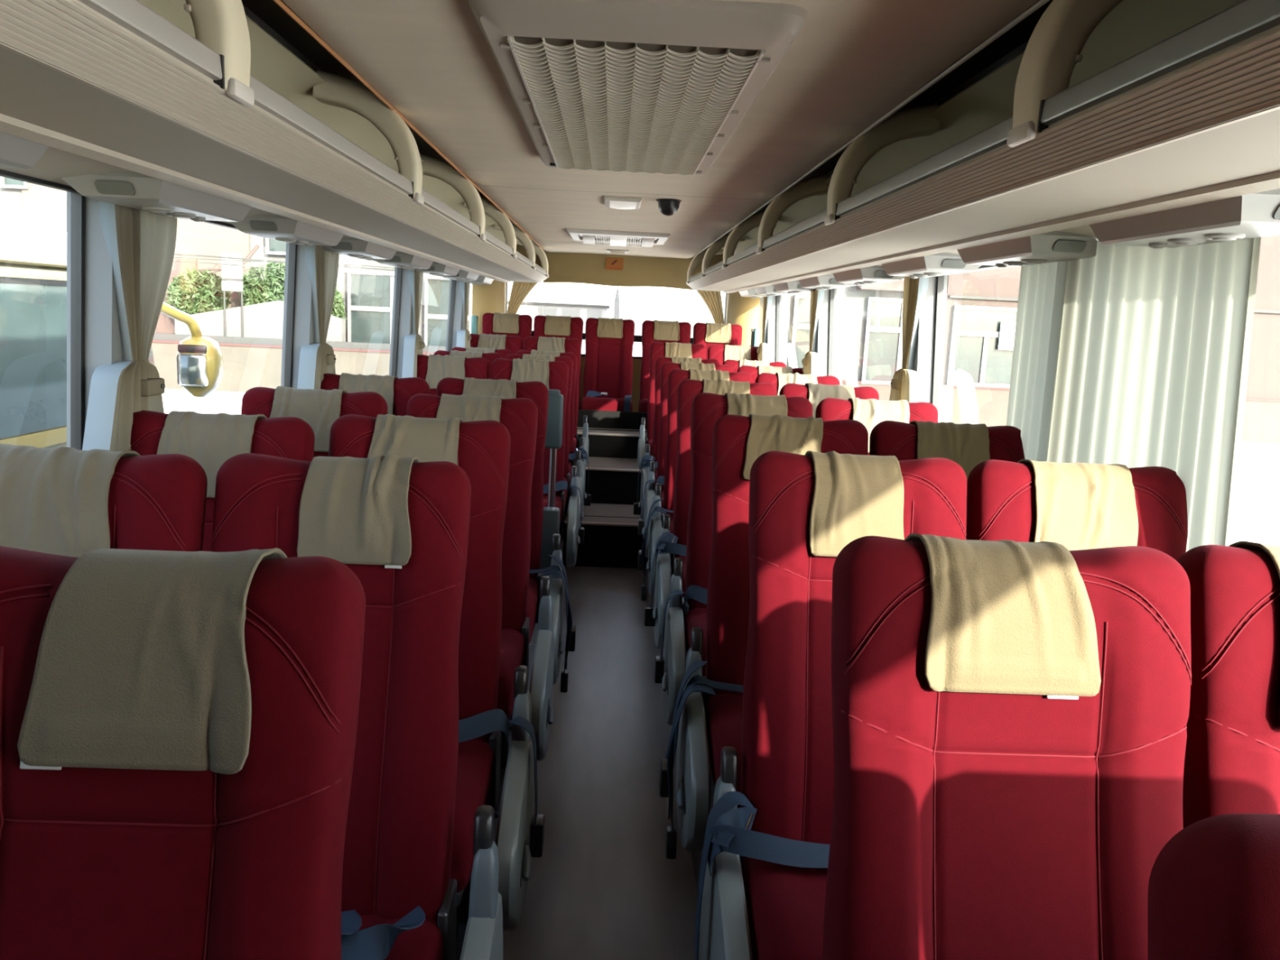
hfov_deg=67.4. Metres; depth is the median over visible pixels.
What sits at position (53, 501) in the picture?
cloth
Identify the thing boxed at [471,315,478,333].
hammer
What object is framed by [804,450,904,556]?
cloth
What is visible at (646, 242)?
grille
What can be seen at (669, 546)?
passenger seat
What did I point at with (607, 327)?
cloth
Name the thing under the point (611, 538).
step
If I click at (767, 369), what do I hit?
cloth
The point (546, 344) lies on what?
cloth
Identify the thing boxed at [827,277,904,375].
window
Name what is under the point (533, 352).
cloth
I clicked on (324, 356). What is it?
drape
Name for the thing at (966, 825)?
passenger seat
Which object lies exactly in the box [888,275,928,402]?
window curtain
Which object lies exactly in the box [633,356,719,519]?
passenger seat
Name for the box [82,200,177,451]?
window curtain
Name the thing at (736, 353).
cloth
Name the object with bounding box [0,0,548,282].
luggage rack
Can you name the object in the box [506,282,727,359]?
window
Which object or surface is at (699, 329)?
passenger seat
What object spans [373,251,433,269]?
panel
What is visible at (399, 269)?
window
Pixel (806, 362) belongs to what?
drape
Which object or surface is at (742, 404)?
cloth
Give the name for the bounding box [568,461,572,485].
seat cushion
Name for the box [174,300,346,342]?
wall
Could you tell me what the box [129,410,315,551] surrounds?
passenger seat
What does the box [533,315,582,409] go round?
passenger seat
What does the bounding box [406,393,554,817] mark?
passenger seat
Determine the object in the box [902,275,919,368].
drape
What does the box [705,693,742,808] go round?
seat cushion
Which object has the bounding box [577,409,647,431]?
plinth
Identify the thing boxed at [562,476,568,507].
seat cushion
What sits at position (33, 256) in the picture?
coach
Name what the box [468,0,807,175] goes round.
ceiling vent
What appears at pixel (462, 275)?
panel
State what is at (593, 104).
grille
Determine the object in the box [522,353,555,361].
cloth
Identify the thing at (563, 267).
rear wall panel
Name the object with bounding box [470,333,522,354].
passenger seat
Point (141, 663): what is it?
cloth
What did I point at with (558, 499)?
seat cushion
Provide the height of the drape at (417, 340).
0.410 m
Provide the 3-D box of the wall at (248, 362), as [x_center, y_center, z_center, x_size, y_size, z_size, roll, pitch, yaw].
[-15.668,-3.372,26.321,22.200,1.500,0.310,2,10,-2]
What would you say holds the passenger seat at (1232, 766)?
on the floor at (696, 856)
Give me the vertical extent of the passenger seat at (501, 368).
1.155 m
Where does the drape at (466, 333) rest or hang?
hanging from the window curtain at (464, 337)
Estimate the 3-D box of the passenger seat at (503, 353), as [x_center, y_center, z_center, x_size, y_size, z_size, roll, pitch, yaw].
[-1.069,-0.260,6.196,0.426,1.156,0.650,2,10,-2]
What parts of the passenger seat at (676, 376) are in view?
recline lever, armrest, seat frame, backrest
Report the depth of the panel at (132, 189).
1.92 m
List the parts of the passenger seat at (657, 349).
armrest, backrest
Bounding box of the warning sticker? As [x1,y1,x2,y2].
[605,257,623,270]
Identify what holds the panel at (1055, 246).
attached to the luggage rack at (1109, 109)
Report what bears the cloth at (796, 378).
on the passenger seat at (763, 377)
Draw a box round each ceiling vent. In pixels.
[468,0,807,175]
[566,228,670,247]
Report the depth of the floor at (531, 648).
3.86 m
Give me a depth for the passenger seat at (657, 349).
7.03 m
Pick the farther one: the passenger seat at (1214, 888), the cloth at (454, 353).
the cloth at (454, 353)
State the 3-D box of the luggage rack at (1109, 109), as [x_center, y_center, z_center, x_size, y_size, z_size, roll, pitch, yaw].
[0.807,-0.800,2.585,0.615,0.367,10.480,2,10,-2]
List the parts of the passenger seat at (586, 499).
backrest, armrest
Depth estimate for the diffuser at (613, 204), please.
4.08 m
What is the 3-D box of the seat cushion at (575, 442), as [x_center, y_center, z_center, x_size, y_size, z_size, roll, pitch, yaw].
[-0.661,-0.231,6.804,0.416,0.178,0.470,2,10,-2]
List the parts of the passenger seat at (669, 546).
recline lever, armrest, seat frame, backrest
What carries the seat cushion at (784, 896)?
on the passenger seat at (762, 890)
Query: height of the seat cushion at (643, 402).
0.178 m
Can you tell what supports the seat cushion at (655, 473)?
on the passenger seat at (645, 462)
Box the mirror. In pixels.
[160,302,222,396]
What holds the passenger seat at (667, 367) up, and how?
on the floor at (696, 856)
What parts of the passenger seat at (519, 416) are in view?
backrest, seat frame, armrest, recline lever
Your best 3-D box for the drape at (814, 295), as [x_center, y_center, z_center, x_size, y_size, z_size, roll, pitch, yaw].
[0.961,-0.863,5.292,0.035,0.412,0.192,2,10,-2]
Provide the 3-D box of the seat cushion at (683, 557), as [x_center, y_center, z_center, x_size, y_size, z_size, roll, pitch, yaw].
[0.339,0.402,3.731,0.416,0.178,0.470,2,10,-2]
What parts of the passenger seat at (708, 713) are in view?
recline lever, armrest, seat frame, backrest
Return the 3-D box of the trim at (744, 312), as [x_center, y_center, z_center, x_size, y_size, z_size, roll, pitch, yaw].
[0.833,-1.017,8.077,0.235,1.110,0.375,2,10,-2]
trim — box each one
[471,280,506,334]
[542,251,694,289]
[724,291,759,346]
[850,266,1012,286]
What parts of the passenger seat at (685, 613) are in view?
recline lever, armrest, seat frame, backrest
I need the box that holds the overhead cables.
[173,253,449,280]
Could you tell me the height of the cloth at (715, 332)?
0.160 m
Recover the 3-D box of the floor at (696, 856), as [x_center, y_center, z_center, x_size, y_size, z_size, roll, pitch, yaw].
[0.596,0.871,3.693,0.925,0.219,7.650,2,10,-2]
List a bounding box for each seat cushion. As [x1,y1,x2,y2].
[358,914,443,959]
[450,740,493,893]
[497,628,524,719]
[526,577,539,643]
[543,495,562,527]
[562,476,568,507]
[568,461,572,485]
[573,437,577,460]
[577,397,580,409]
[580,395,632,411]
[638,398,648,412]
[646,439,652,455]
[654,469,657,486]
[660,490,663,511]
[670,517,673,533]
[671,555,686,597]
[684,608,706,676]
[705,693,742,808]
[742,856,827,959]
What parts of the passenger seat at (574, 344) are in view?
backrest, seat frame, armrest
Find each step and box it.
[563,502,648,568]
[568,456,643,504]
[577,428,647,458]
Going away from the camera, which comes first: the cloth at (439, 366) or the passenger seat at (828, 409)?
the passenger seat at (828, 409)
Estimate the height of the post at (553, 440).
1.061 m
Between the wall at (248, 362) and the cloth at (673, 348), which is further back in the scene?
the wall at (248, 362)
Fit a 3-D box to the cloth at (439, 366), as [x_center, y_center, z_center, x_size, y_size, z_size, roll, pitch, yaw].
[-1.031,-0.579,5.131,0.206,0.179,0.148,2,10,-3]
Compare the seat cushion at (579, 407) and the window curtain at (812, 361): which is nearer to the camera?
the window curtain at (812, 361)
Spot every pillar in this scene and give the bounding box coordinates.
[66,191,462,447]
[767,275,947,422]
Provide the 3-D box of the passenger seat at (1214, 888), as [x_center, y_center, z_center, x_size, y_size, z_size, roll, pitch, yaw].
[0.429,0.801,0.314,0.498,1.156,0.653,2,10,-2]
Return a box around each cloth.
[0,444,140,557]
[17,547,287,774]
[156,410,266,497]
[270,386,347,452]
[297,453,419,568]
[338,373,397,414]
[367,413,463,465]
[425,354,466,388]
[435,393,503,422]
[449,350,484,358]
[462,377,517,399]
[465,346,496,353]
[477,333,506,349]
[493,312,519,333]
[511,358,549,389]
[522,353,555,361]
[530,349,560,356]
[537,336,565,352]
[544,315,570,335]
[596,317,622,337]
[653,320,679,340]
[665,342,692,357]
[671,356,702,363]
[680,361,715,370]
[688,368,729,381]
[702,378,750,395]
[705,322,731,342]
[724,344,751,361]
[724,392,787,417]
[738,359,768,367]
[742,413,822,479]
[756,365,792,374]
[775,372,817,395]
[804,382,855,417]
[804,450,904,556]
[848,397,909,452]
[904,533,1101,699]
[909,420,990,479]
[1017,458,1137,551]
[1229,540,1279,595]
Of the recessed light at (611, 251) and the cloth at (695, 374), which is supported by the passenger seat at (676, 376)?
the cloth at (695, 374)
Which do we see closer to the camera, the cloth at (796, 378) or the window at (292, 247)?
the window at (292, 247)
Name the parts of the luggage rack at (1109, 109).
support arm, support arm, support arm, support arm, support arm, valance panel, shelf panel, support arm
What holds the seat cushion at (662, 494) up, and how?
on the passenger seat at (667, 367)
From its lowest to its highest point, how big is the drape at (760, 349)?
0.410 m
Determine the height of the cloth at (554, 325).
0.158 m
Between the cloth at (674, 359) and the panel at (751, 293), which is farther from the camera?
the panel at (751, 293)
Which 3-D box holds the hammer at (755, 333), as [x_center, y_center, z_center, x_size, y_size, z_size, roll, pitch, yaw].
[0.905,-1.110,7.569,0.064,0.170,0.090,2,10,-2]
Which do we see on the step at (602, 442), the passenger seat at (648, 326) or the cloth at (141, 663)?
the passenger seat at (648, 326)
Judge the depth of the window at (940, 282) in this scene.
3.49 m
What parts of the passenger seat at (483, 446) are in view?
backrest, seat frame, armrest, recline lever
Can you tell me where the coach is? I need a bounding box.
[0,217,222,448]
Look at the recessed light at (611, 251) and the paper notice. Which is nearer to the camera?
the recessed light at (611, 251)
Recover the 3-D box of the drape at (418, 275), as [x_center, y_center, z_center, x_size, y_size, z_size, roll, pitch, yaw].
[-1.207,-0.945,5.183,0.035,0.412,0.242,2,10,-2]
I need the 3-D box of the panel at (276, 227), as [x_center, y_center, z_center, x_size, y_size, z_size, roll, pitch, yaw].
[-1.061,-0.747,2.900,0.210,0.062,0.475,2,10,-2]
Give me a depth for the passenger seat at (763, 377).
4.67 m
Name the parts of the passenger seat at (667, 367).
recline lever, armrest, backrest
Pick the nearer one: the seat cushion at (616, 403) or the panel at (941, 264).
the panel at (941, 264)
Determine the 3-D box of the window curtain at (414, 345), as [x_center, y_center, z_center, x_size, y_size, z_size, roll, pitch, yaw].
[-1.210,-0.751,5.114,0.092,0.770,0.442,3,10,-1]
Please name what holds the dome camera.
attached to the ceiling
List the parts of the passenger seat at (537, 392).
backrest, seat frame, armrest, recline lever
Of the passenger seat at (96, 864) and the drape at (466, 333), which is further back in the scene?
the drape at (466, 333)
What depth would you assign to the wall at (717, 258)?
8.26 m
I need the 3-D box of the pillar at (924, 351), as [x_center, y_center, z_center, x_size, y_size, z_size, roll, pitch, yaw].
[1.072,0.093,2.938,0.149,2.250,10.900,2,10,-2]
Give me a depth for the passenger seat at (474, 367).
5.10 m
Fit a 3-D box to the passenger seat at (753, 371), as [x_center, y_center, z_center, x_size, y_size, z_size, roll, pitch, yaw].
[0.736,-0.022,5.232,0.426,1.156,0.647,2,10,-2]
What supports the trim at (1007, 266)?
attached to the pillar at (924, 351)
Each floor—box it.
[493,503,568,843]
[502,565,699,959]
[653,595,715,894]
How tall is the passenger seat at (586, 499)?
1.155 m
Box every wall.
[151,333,445,392]
[515,240,723,412]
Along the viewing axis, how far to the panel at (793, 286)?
5.25 m
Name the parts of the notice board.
leg, leg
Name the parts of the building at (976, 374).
pane, pane, pane, grey moulding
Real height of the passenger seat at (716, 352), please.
1.159 m
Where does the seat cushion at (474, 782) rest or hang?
on the passenger seat at (483, 446)
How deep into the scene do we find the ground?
19.21 m
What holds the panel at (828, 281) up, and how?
attached to the luggage rack at (1109, 109)
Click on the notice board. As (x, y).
(228, 272)
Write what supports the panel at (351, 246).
attached to the luggage rack at (197, 95)
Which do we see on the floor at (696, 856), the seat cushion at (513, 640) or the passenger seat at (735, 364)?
the passenger seat at (735, 364)
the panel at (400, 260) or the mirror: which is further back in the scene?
the mirror
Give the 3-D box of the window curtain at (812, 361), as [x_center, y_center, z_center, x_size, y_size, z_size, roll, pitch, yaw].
[0.953,-0.670,5.228,0.093,0.770,0.402,2,10,-3]
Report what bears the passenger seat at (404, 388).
on the floor at (531, 648)
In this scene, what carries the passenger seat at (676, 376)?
on the floor at (696, 856)
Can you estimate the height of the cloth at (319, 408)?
0.178 m
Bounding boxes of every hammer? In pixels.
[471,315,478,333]
[750,328,759,346]
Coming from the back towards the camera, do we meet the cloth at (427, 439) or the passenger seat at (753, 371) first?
the passenger seat at (753, 371)
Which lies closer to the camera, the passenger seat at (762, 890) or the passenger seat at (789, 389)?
the passenger seat at (762, 890)
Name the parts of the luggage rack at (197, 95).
support arm, valance panel, panel, support arm, support arm, support arm, support arm, support arm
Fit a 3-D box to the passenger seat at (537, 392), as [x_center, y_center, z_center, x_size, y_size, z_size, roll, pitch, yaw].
[-0.496,0.246,3.384,0.559,1.155,0.651,2,10,-2]
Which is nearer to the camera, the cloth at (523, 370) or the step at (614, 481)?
the cloth at (523, 370)
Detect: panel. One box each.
[0,131,49,168]
[61,171,252,222]
[229,214,344,246]
[321,236,396,260]
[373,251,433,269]
[414,262,459,276]
[443,269,479,281]
[464,275,493,284]
[738,288,767,297]
[753,284,788,296]
[773,280,816,293]
[798,274,854,290]
[832,265,904,285]
[881,252,981,278]
[956,231,1097,267]
[1088,187,1279,248]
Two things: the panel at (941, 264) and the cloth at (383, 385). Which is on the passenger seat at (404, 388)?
the cloth at (383, 385)
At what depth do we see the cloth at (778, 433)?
2.51 m
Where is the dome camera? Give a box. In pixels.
[656,198,681,216]
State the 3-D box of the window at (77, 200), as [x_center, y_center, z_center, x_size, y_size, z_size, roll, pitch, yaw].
[-1.192,-0.070,1.234,0.066,0.815,1.720,2,10,-2]
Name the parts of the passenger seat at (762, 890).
armrest, seat frame, backrest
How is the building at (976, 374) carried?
on the ground
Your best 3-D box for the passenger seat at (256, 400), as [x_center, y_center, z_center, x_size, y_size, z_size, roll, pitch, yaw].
[-0.971,0.350,2.639,0.426,1.156,0.650,2,10,-2]
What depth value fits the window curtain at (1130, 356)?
1.97 m
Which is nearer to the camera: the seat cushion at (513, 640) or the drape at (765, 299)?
the seat cushion at (513, 640)
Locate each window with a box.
[0,168,84,450]
[202,220,297,386]
[371,258,402,376]
[447,279,455,351]
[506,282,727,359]
[775,295,780,361]
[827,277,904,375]
[931,265,995,410]
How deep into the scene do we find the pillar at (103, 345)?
2.08 m
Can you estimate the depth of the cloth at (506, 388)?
3.52 m
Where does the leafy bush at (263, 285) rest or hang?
on the ground
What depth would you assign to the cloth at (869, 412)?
3.23 m
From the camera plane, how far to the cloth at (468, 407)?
3.01 m
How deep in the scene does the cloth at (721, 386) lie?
3.93 m
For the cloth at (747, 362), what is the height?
0.180 m
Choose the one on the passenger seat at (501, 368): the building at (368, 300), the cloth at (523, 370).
the cloth at (523, 370)
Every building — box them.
[0,176,472,346]
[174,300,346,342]
[506,301,609,354]
[758,234,1279,443]
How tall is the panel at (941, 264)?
0.062 m
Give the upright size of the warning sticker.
0.100 m
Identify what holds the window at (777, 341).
in the pillar at (924, 351)
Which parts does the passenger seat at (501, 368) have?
backrest, seat frame, armrest, recline lever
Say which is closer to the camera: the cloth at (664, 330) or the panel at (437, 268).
the panel at (437, 268)
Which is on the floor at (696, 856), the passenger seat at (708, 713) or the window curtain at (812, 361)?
the passenger seat at (708, 713)
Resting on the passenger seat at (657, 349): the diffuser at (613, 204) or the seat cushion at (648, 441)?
the seat cushion at (648, 441)
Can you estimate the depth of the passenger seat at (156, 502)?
1.51 m
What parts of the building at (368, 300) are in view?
pane, red brick panel, pane, pane, pane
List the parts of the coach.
glass, roof rail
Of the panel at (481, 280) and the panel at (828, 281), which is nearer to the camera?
the panel at (828, 281)
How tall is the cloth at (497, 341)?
0.179 m
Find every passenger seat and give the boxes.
[0,546,365,959]
[107,453,207,551]
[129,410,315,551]
[211,453,502,959]
[240,386,387,457]
[320,373,430,416]
[328,413,544,959]
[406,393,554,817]
[417,354,488,395]
[433,350,502,378]
[436,377,575,730]
[450,346,511,358]
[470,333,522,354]
[482,312,532,350]
[491,358,584,573]
[505,353,583,531]
[515,350,591,538]
[524,336,588,506]
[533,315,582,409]
[580,317,635,411]
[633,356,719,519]
[637,342,705,467]
[637,361,733,557]
[637,368,752,600]
[638,320,690,412]
[644,378,777,648]
[653,392,813,725]
[658,414,868,859]
[693,322,742,359]
[694,450,967,959]
[707,344,758,364]
[722,359,786,372]
[737,364,803,383]
[755,372,839,392]
[778,382,879,399]
[815,397,937,455]
[822,535,1191,959]
[869,420,1024,538]
[966,459,1187,560]
[1147,813,1279,959]
[1177,544,1279,829]
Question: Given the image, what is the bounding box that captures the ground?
[161,344,1279,546]
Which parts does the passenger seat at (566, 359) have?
backrest, seat frame, armrest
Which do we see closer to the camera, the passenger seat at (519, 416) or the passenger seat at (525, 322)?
the passenger seat at (519, 416)
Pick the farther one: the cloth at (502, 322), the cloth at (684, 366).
the cloth at (502, 322)
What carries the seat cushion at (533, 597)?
on the passenger seat at (537, 392)
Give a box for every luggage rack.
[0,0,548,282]
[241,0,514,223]
[686,0,1279,293]
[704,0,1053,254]
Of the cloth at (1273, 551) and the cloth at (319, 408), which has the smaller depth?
the cloth at (1273, 551)
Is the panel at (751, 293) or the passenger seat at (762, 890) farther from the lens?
the panel at (751, 293)
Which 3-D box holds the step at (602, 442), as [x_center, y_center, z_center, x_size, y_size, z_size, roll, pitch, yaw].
[-0.244,-0.079,7.771,2.340,0.746,1.248,2,10,-2]
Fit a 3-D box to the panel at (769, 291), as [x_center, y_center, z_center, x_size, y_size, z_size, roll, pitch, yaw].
[0.868,-1.220,6.201,0.210,0.062,0.475,2,10,-2]
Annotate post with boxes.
[540,389,563,577]
[613,286,619,318]
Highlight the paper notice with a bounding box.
[998,321,1015,350]
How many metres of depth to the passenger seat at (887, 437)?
2.54 m
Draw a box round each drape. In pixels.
[109,360,164,451]
[115,204,177,360]
[314,342,335,389]
[315,244,338,342]
[413,333,422,377]
[414,270,422,333]
[463,328,470,347]
[464,282,470,329]
[757,342,763,360]
[762,296,767,342]
[802,351,811,374]
[809,289,817,351]
[888,368,909,402]
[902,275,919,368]
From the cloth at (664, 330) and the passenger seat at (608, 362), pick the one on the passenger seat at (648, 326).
the cloth at (664, 330)
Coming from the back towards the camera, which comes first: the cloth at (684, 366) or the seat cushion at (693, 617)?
the cloth at (684, 366)
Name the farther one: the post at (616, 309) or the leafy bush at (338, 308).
the post at (616, 309)
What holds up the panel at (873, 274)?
attached to the luggage rack at (1109, 109)
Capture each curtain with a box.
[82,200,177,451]
[297,244,338,389]
[401,268,425,377]
[456,280,471,347]
[506,281,537,314]
[696,289,724,323]
[756,296,772,362]
[801,289,824,376]
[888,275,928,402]
[1006,236,1261,551]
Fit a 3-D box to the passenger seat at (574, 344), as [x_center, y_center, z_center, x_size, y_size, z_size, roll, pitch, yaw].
[-0.606,-0.425,6.857,0.524,1.158,0.637,2,10,-2]
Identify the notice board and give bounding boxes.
[221,252,244,337]
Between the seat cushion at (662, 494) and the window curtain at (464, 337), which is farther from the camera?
the window curtain at (464, 337)
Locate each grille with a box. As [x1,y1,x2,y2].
[507,35,764,175]
[582,235,609,245]
[626,236,654,247]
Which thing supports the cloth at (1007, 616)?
on the passenger seat at (966, 825)
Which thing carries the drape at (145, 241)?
hanging from the window curtain at (140, 244)
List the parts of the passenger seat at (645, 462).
armrest, backrest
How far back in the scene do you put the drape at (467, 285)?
6.86 m
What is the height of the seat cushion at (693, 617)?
0.178 m
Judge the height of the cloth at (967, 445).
0.176 m
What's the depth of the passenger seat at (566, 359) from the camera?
5.69 m
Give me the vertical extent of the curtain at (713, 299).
0.430 m
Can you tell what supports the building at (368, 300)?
on the ground
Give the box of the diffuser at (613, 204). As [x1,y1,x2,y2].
[609,200,635,208]
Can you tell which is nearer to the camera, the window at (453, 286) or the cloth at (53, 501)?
the cloth at (53, 501)
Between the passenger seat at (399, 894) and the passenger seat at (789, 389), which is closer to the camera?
the passenger seat at (399, 894)
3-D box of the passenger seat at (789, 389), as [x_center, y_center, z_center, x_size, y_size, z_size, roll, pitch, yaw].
[0.774,0.219,3.829,0.426,1.155,0.654,2,10,-2]
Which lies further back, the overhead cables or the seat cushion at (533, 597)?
the overhead cables
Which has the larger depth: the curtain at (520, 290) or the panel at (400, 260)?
the curtain at (520, 290)
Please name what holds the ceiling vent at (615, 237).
in the ceiling
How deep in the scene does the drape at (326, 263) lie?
3.49 m
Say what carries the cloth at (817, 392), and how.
on the passenger seat at (789, 389)
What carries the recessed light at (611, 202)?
in the ceiling
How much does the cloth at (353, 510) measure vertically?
0.177 m
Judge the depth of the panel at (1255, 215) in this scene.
1.59 m
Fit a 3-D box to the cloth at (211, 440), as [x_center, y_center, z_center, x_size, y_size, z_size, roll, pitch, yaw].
[-0.937,-0.061,2.118,0.206,0.177,0.142,2,10,-2]
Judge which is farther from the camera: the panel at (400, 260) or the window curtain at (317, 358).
the panel at (400, 260)
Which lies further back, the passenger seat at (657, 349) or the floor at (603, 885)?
the passenger seat at (657, 349)
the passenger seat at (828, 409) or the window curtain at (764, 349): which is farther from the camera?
the window curtain at (764, 349)
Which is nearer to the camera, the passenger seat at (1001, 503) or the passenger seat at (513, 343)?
the passenger seat at (1001, 503)
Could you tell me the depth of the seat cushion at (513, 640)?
2.62 m
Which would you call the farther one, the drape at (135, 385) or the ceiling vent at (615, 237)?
the ceiling vent at (615, 237)
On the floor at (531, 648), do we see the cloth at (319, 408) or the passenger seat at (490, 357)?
the passenger seat at (490, 357)
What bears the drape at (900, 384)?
hanging from the window curtain at (907, 384)
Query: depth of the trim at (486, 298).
7.80 m
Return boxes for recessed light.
[604,195,641,208]
[607,248,627,253]
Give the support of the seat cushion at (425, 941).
on the passenger seat at (399, 894)
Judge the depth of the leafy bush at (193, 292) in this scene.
27.31 m
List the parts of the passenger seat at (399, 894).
seat frame, armrest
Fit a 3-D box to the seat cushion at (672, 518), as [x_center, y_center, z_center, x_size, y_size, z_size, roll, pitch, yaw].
[0.320,0.278,4.451,0.416,0.178,0.470,2,10,-2]
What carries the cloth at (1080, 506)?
on the passenger seat at (1001, 503)
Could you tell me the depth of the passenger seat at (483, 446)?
2.15 m
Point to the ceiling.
(851, 63)
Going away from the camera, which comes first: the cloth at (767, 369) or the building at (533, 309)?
the cloth at (767, 369)
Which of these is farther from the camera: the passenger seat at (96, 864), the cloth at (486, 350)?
the cloth at (486, 350)
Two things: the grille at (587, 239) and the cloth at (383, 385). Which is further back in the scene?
the grille at (587, 239)
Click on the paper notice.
(1006, 337)
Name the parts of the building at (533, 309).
pane, pane, pane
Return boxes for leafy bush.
[164,244,259,314]
[238,262,285,306]
[331,284,347,323]
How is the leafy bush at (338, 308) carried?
on the ground
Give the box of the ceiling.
[282,0,1039,258]
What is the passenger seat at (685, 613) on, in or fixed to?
on the floor at (696, 856)
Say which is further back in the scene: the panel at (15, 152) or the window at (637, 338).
the window at (637, 338)
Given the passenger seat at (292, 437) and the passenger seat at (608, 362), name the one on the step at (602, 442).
the passenger seat at (608, 362)

